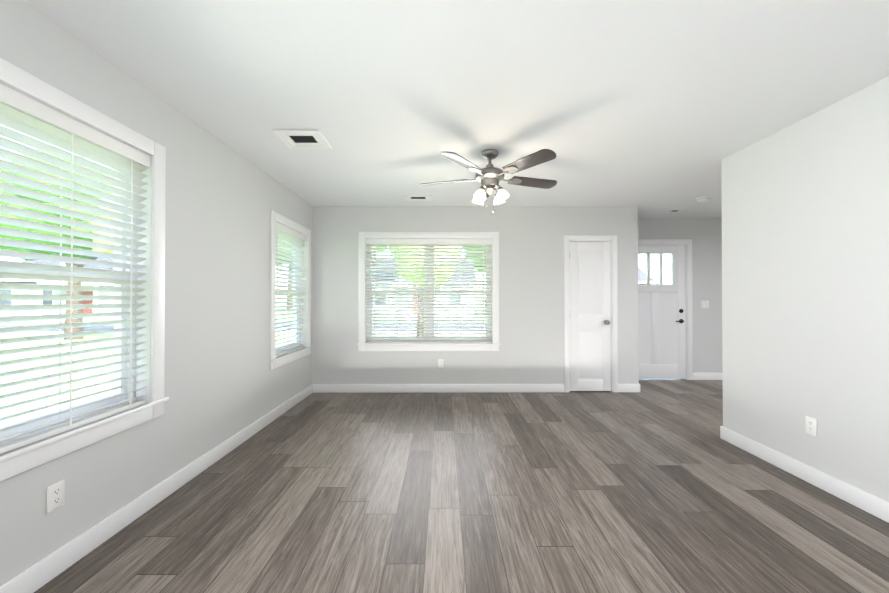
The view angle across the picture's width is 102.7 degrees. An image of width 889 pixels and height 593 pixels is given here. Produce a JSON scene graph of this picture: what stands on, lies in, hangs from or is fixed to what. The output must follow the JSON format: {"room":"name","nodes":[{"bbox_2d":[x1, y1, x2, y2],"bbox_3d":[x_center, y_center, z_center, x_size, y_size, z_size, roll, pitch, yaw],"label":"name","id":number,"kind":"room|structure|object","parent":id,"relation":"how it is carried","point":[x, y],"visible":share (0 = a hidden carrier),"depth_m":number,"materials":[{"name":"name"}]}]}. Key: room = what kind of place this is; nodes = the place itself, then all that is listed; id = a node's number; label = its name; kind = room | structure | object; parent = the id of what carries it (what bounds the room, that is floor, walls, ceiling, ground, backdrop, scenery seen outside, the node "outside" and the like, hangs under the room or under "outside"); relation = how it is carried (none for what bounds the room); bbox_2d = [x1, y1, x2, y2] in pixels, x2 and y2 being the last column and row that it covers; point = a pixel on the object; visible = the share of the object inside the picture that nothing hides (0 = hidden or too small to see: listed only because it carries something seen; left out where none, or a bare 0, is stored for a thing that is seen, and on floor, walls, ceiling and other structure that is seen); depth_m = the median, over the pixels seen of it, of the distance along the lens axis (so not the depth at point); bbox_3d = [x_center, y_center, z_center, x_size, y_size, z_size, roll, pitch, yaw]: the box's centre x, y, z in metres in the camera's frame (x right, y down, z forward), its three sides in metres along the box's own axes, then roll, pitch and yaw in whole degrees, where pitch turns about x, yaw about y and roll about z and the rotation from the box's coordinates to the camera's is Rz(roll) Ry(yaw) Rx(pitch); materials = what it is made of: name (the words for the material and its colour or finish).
{"room":"empty living room","nodes":[
{"label":"empty living room","id":0,"kind":"room"},
{"bbox_2d":[0,0,312,585],"bbox_3d":[-1.793,0.010,1.466,0.150,2.440,6.680,0,0,0],"label":"wall","id":1,"kind":"structure","parent":0,"point":[223,382],"depth_m":2.33,"materials":[{"name":"white paint"}]},
{"bbox_2d":[47,479,64,513],"bbox_3d":[-1.714,0.881,1.570,0.008,0.115,0.070,0,0,0],"label":"electrical outlet","id":2,"kind":"object","parent":1,"relation":"attached to","point":[55,495],"visible":1,"depth_m":1.56,"materials":[{"name":"white plastic"}]},
{"bbox_2d":[0,58,168,480],"bbox_3d":[-1.778,-0.104,1.222,0.202,1.625,1.914,0,0,0],"label":"window","id":3,"kind":"structure","parent":1,"relation":"in","point":[36,424],"depth_m":1.92,"materials":[{"name":"plastic"}]},
{"bbox_2d":[0,83,149,453],"bbox_3d":[-1.748,-0.107,1.222,0.070,1.445,1.716,0,0,0],"label":"window blinds","id":4,"kind":"object","parent":3,"relation":"attached to","point":[30,106],"visible":1,"depth_m":1.65,"materials":[{"name":"white plastic"}]},
{"bbox_2d":[0,384,312,592],"bbox_3d":[-1.711,1.175,1.457,0.014,0.110,6.380,0,0,0],"label":"baseboard","id":5,"kind":"structure","parent":1,"relation":"attached to","point":[41,573],"depth_m":1.90,"materials":[{"name":"paint"}]},
{"bbox_2d":[270,210,312,369],"bbox_3d":[-1.787,-0.061,4.030,0.202,1.580,1.061,0,0,0],"label":"window","id":6,"kind":"structure","parent":1,"relation":"in","point":[294,341],"depth_m":4.16,"materials":[{"name":"plastic"}]},
{"bbox_2d":[275,222,306,357],"bbox_3d":[-1.757,-0.064,4.030,0.070,1.400,0.863,0,0,0],"label":"window blinds","id":7,"kind":"object","parent":6,"relation":"attached to","point":[295,241],"visible":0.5,"depth_m":4.03,"materials":[{"name":"white plastic"}]},
{"bbox_2d":[24,0,888,218],"bbox_3d":[1.986,-1.267,1.842,7.710,0.120,7.390,0,0,0],"label":"ceiling","id":8,"kind":"structure","parent":0,"point":[653,109],"depth_m":2.00,"materials":[{"name":"white paint"}]},
{"bbox_2d":[272,130,331,148],"bbox_3d":[-1.072,-1.194,2.707,0.340,0.014,0.300,0,0,0],"label":"ceiling vent","id":9,"kind":"object","parent":8,"relation":"in","point":[303,139],"visible":1,"depth_m":2.70,"materials":[{"name":"white plastic"}]},
{"bbox_2d":[404,195,431,200],"bbox_3d":[-0.317,-1.182,4.269,0.320,0.014,0.200,0,0,0],"label":"ceiling vent","id":10,"kind":"object","parent":8,"relation":"in","point":[418,198],"visible":1,"depth_m":4.26,"materials":[{"name":"white plastic"}]},
{"bbox_2d":[418,149,556,212],"bbox_3d":[0.378,-0.946,3.012,1.221,0.503,1.169,0,0,0],"label":"ceiling fan","id":11,"kind":"object","parent":8,"relation":"hanging from","point":[490,177],"visible":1,"depth_m":2.89,"materials":[{"name":"silver metal"}]},
{"bbox_2d":[664,209,685,212],"bbox_3d":[3.172,-1.177,4.900,0.180,0.014,0.180,0,0,0],"label":"ceiling vent","id":12,"kind":"object","parent":8,"relation":"in","point":[674,210],"visible":1,"depth_m":4.88,"materials":[{"name":"white plastic"}]},
{"bbox_2d":[696,197,709,202],"bbox_3d":[3.123,-1.167,4.300,0.144,0.043,0.144,0,0,0],"label":"smoke detector","id":13,"kind":"object","parent":8,"relation":"attached to","point":[702,199],"visible":1,"depth_m":4.26,"materials":[{"name":"white plastic"}]},
{"bbox_2d":[34,379,888,592],"bbox_3d":[1.986,1.293,1.823,7.710,0.120,7.390,0,0,0],"label":"floor","id":14,"kind":"structure","parent":0,"point":[656,486],"depth_m":2.04,"materials":[{"name":"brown wood"}]},
{"bbox_2d":[312,206,638,383],"bbox_3d":[0.410,0.034,4.737,4.275,2.440,0.150,0,0,0],"label":"wall","id":15,"kind":"structure","parent":0,"point":[531,294],"depth_m":4.66,"materials":[{"name":"white paint"}]},
{"bbox_2d":[357,232,499,350],"bbox_3d":[-0.206,-0.066,4.722,1.864,1.560,0.202,0,0,0],"label":"window","id":16,"kind":"structure","parent":15,"relation":"in","point":[429,306],"depth_m":4.65,"materials":[{"name":"plastic"}]},
{"bbox_2d":[365,239,491,342],"bbox_3d":[-0.206,-0.069,4.693,1.666,1.380,0.070,0,0,0],"label":"window blinds","id":17,"kind":"object","parent":16,"relation":"attached to","point":[408,244],"visible":0.94,"depth_m":4.69,"materials":[{"name":"white plastic"}]},
{"bbox_2d":[438,359,443,367],"bbox_3d":[-0.048,0.874,4.651,0.070,0.115,0.008,0,0,0],"label":"electrical outlet","id":18,"kind":"object","parent":15,"relation":"attached to","point":[440,363],"visible":1,"depth_m":4.65,"materials":[{"name":"white plastic"}]},
{"bbox_2d":[313,384,639,392],"bbox_3d":[0.417,1.199,4.647,4.289,0.110,0.014,0,0,0],"label":"baseboard","id":19,"kind":"structure","parent":15,"relation":"attached to","point":[401,388],"depth_m":4.64,"materials":[{"name":"paint"}]},
{"bbox_2d":[569,242,610,390],"bbox_3d":[1.912,0.259,4.661,0.556,1.966,0.105,0,0,0],"label":"closet door","id":20,"kind":"structure","parent":15,"relation":"in","point":[590,311],"depth_m":4.68,"materials":[{"name":"paint"}]},
{"bbox_2d":[564,235,617,391],"bbox_3d":[1.917,0.227,4.733,0.698,2.054,0.168,0,0,0],"label":"door frame","id":21,"kind":"structure","parent":15,"relation":"attached to","point":[612,239],"depth_m":4.65,"materials":[{"name":"paint"}]},
{"bbox_2d":[638,219,722,372],"bbox_3d":[3.580,0.040,5.457,4.500,2.440,0.150,0,0,0],"label":"wall","id":22,"kind":"structure","parent":0,"point":[705,235],"depth_m":5.39,"materials":[{"name":"white paint"}]},
{"bbox_2d":[638,245,685,378],"bbox_3d":[3.200,0.234,5.386,0.916,2.026,0.092,0,0,0],"label":"front door","id":23,"kind":"structure","parent":22,"relation":"in","point":[662,330],"depth_m":5.40,"materials":[{"name":"paint"}]},
{"bbox_2d":[638,239,692,379],"bbox_3d":[3.200,0.198,5.447,1.088,2.124,0.168,0,0,0],"label":"door frame","id":24,"kind":"structure","parent":22,"relation":"attached to","point":[687,243],"depth_m":5.37,"materials":[{"name":"paint"}]},
{"bbox_2d":[701,301,708,307],"bbox_3d":[3.940,0.119,5.376,0.116,0.115,0.013,0,0,0],"label":"light switch","id":25,"kind":"object","parent":22,"relation":"attached to","point":[704,304],"visible":1,"depth_m":5.38,"materials":[{"name":"white plastic"}]},
{"bbox_2d":[693,373,722,379],"bbox_3d":[4.120,1.204,5.368,3.121,0.110,0.014,0,0,0],"label":"baseboard","id":26,"kind":"structure","parent":22,"relation":"attached to","point":[707,376],"depth_m":5.36,"materials":[{"name":"paint"}]},
{"bbox_2d":[721,76,888,501],"bbox_3d":[2.494,0.004,0.699,0.120,2.440,4.820,0,0,0],"label":"wall","id":27,"kind":"structure","parent":0,"point":[805,267],"depth_m":2.33,"materials":[{"name":"white paint"}]},
{"bbox_2d":[720,426,888,522],"bbox_3d":[2.428,1.169,0.697,0.014,0.110,4.834,0,0,0],"label":"baseboard","id":28,"kind":"structure","parent":27,"relation":"attached to","point":[862,499],"depth_m":2.32,"materials":[{"name":"paint"}]},
{"bbox_2d":[806,416,816,436],"bbox_3d":[2.425,0.857,2.353,0.008,0.115,0.070,0,0,0],"label":"electrical outlet","id":29,"kind":"object","parent":27,"relation":"attached to","point":[811,425],"visible":1,"depth_m":2.35,"materials":[{"name":"white plastic"}]},
{"label":"outside","id":30,"kind":"structure","parent":0,"visible":0},
{"bbox_2d":[0,305,484,424],"bbox_3d":[0.020,1.989,24.867,180.000,0.330,170.000,0,0,0],"label":"lawn","id":31,"kind":"structure","parent":30,"point":[53,400],"depth_m":9.67,"materials":[{"name":"green plant"}]},
{"bbox_2d":[0,168,8,256],"bbox_3d":[-51.732,-6.917,38.741,13.689,17.740,12.913,0,0,0],"label":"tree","id":32,"kind":"object","parent":31,"relation":"on","point":[3,181],"depth_m":37.08,"materials":[{"name":"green plant"}]},
{"bbox_2d":[0,149,113,339],"bbox_3d":[-15.662,-2.019,14.759,5.545,7.587,4.294,0,0,0],"label":"tree","id":33,"kind":"object","parent":31,"relation":"on","point":[77,329],"depth_m":13.64,"materials":[{"name":"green plant"}]},
{"bbox_2d":[0,257,114,320],"bbox_3d":[-30.002,-1.425,32.051,13.720,6.657,11.200,0,0,0],"label":"house","id":34,"kind":"structure","parent":31,"relation":"on","point":[23,313],"depth_m":28.27,"materials":[{"name":"grey"}]},
{"bbox_2d":[91,193,113,252],"bbox_3d":[-10.171,-1.198,12.795,3.875,5.916,4.403,0,0,0],"label":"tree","id":35,"kind":"object","parent":31,"relation":"on","point":[102,250],"depth_m":10.97,"materials":[{"name":"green plant"}]},
{"bbox_2d":[276,238,292,308],"bbox_3d":[-20.735,-6.000,49.040,11.807,16.060,11.456,0,0,0],"label":"tree","id":36,"kind":"object","parent":31,"relation":"on","point":[288,277],"depth_m":48.31,"materials":[{"name":"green plant"}]},
{"bbox_2d":[373,260,476,318],"bbox_3d":[-4.011,-1.274,35.130,13.720,6.401,11.200,0,0,0],"label":"house","id":37,"kind":"structure","parent":31,"relation":"on","point":[417,296],"depth_m":31.37,"materials":[{"name":"grey"}]},
{"bbox_2d":[389,247,461,335],"bbox_3d":[-0.728,-0.472,12.428,2.705,4.459,2.916,0,0,0],"label":"tree","id":38,"kind":"object","parent":31,"relation":"on","point":[423,273],"depth_m":11.58,"materials":[{"name":"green plant"}]},
{"bbox_2d":[462,247,485,269],"bbox_3d":[6.620,-5.087,46.955,9.911,14.201,11.454,0,0,0],"label":"tree","id":39,"kind":"object","parent":31,"relation":"on","point":[476,256],"depth_m":44.49,"materials":[{"name":"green plant"}]},
{"bbox_2d":[638,267,658,284],"bbox_3d":[12.985,-1.142,36.181,12.720,6.153,11.200,0,0,0],"label":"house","id":40,"kind":"structure","parent":31,"relation":"on","point":[640,277],"depth_m":32.86,"materials":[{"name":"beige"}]}
]}

